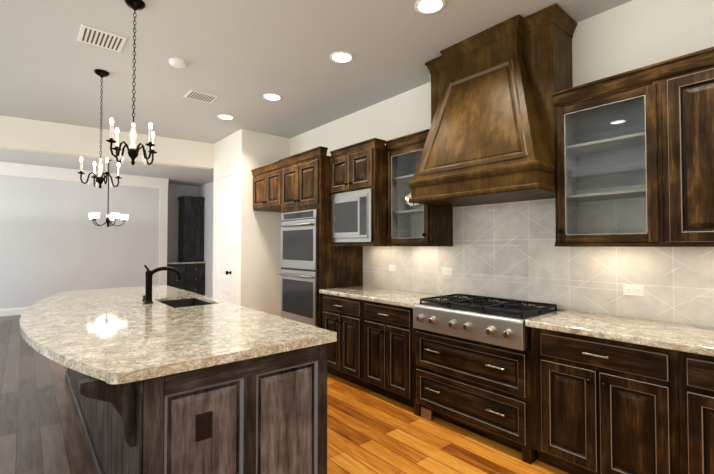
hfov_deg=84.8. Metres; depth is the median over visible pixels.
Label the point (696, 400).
base cabinet
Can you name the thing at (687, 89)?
upper cabinet
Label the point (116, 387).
base cabinet
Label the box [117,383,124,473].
base cabinet
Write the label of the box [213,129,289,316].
wall
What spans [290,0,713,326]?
wall
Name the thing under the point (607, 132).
upper cabinet
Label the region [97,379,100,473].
base cabinet
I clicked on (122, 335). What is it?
countertop
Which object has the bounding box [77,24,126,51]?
ceiling vent
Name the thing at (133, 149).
light
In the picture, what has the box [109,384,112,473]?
base cabinet
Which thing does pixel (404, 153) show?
upper cabinet
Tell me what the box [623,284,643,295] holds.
outlet
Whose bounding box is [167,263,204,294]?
base cabinet
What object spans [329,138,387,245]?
upper cabinet
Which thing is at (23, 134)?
header beam
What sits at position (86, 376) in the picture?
panel board
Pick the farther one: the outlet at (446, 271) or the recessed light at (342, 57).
the outlet at (446, 271)
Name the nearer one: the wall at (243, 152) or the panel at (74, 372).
the panel at (74, 372)
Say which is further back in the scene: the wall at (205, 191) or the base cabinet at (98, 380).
the wall at (205, 191)
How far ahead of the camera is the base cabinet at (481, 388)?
2.79 m
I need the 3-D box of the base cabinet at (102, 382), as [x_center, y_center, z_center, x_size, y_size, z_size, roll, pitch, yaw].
[-1.072,1.013,2.490,0.907,0.876,0.144,1,-2,-40]
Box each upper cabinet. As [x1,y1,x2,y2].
[178,196,204,261]
[251,161,280,211]
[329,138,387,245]
[385,129,452,245]
[552,62,663,246]
[659,47,713,246]
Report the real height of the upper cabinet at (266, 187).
0.580 m
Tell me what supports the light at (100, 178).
hanging from the ceiling
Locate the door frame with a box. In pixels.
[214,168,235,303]
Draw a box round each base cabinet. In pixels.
[65,367,68,386]
[69,368,72,402]
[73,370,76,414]
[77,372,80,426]
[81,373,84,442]
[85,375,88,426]
[85,427,88,454]
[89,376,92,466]
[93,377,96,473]
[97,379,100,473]
[101,380,104,473]
[105,382,108,473]
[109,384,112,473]
[113,384,120,473]
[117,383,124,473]
[125,343,326,473]
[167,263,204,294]
[322,294,368,388]
[363,300,414,407]
[414,328,536,463]
[531,327,679,473]
[678,351,713,473]
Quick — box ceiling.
[0,0,631,185]
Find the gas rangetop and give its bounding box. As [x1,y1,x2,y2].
[413,294,563,350]
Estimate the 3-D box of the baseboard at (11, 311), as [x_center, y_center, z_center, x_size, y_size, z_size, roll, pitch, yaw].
[-7.682,1.485,7.145,7.400,0.140,0.018,1,-2,-40]
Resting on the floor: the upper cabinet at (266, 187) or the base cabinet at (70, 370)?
the base cabinet at (70, 370)
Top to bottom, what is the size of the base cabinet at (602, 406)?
0.878 m
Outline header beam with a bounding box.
[0,115,213,168]
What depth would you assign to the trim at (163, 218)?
9.64 m
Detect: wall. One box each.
[0,175,159,308]
[167,184,197,261]
[198,181,213,297]
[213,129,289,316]
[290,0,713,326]
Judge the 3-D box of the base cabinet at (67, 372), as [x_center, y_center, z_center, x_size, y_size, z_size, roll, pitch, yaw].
[-2.586,1.053,4.268,0.907,0.876,0.219,1,-2,-40]
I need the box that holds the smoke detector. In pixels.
[169,58,186,68]
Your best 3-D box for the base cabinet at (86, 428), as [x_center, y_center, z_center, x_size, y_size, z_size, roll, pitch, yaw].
[-1.445,1.023,2.927,0.907,0.876,0.143,1,-2,-40]
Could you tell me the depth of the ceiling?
3.49 m
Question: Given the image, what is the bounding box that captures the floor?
[0,315,569,473]
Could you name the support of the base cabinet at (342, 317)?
on the floor
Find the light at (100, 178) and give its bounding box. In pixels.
[77,69,121,188]
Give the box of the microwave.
[330,188,387,242]
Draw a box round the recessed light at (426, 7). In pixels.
[415,0,445,14]
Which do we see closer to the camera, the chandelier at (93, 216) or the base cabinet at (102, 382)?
the base cabinet at (102, 382)
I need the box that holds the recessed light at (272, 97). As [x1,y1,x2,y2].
[263,93,281,100]
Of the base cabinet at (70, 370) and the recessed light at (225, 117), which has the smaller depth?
the base cabinet at (70, 370)
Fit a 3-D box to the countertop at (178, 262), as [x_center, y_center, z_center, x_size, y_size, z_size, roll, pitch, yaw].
[-4.595,0.674,10.308,0.973,0.038,0.620,1,-2,-40]
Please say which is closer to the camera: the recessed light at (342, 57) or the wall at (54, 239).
the recessed light at (342, 57)
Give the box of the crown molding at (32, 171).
[0,161,168,188]
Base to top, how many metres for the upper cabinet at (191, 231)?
1.718 m
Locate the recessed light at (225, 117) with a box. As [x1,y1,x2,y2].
[217,114,233,119]
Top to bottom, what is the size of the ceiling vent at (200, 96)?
0.010 m
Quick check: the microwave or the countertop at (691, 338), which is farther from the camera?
the microwave
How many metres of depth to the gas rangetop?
2.84 m
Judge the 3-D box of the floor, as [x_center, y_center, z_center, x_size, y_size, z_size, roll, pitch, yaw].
[-2.794,1.495,3.096,10.000,0.060,15.400,1,-2,-40]
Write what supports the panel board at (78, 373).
on the floor
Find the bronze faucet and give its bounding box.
[142,265,180,303]
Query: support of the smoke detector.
attached to the ceiling
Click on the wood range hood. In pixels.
(490, 139)
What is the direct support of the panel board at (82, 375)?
on the floor
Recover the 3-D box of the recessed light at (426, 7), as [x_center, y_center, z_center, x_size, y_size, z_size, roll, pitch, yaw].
[0.502,-1.591,2.686,0.210,0.008,0.210,1,-2,-40]
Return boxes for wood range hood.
[408,4,576,206]
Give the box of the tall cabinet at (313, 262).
[278,146,362,327]
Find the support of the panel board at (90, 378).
on the floor
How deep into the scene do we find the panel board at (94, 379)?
2.45 m
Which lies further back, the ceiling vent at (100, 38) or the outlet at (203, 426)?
the ceiling vent at (100, 38)
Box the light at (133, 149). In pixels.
[106,0,156,164]
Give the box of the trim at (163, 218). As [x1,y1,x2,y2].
[159,189,167,284]
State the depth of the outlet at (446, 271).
3.74 m
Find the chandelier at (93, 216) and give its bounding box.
[88,159,128,226]
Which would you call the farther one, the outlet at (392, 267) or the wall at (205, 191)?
the wall at (205, 191)
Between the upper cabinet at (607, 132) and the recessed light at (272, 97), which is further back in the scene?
the recessed light at (272, 97)
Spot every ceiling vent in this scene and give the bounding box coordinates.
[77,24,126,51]
[184,89,218,102]
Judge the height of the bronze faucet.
0.322 m
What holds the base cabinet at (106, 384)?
on the floor
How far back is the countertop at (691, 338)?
2.25 m
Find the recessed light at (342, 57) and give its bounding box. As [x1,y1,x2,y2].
[330,51,353,62]
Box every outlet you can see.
[196,411,211,441]
[389,265,395,270]
[442,267,451,274]
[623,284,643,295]
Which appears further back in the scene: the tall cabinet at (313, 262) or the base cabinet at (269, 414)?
the tall cabinet at (313, 262)
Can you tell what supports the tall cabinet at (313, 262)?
on the floor
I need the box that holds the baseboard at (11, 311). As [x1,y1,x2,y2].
[0,307,27,316]
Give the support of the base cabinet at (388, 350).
on the floor
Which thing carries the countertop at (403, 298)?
on the base cabinet at (342, 317)
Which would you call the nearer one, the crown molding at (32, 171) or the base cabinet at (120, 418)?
the base cabinet at (120, 418)
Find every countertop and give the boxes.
[20,285,336,383]
[167,261,205,263]
[319,286,445,307]
[525,310,713,356]
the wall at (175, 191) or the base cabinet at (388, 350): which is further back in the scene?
the wall at (175, 191)

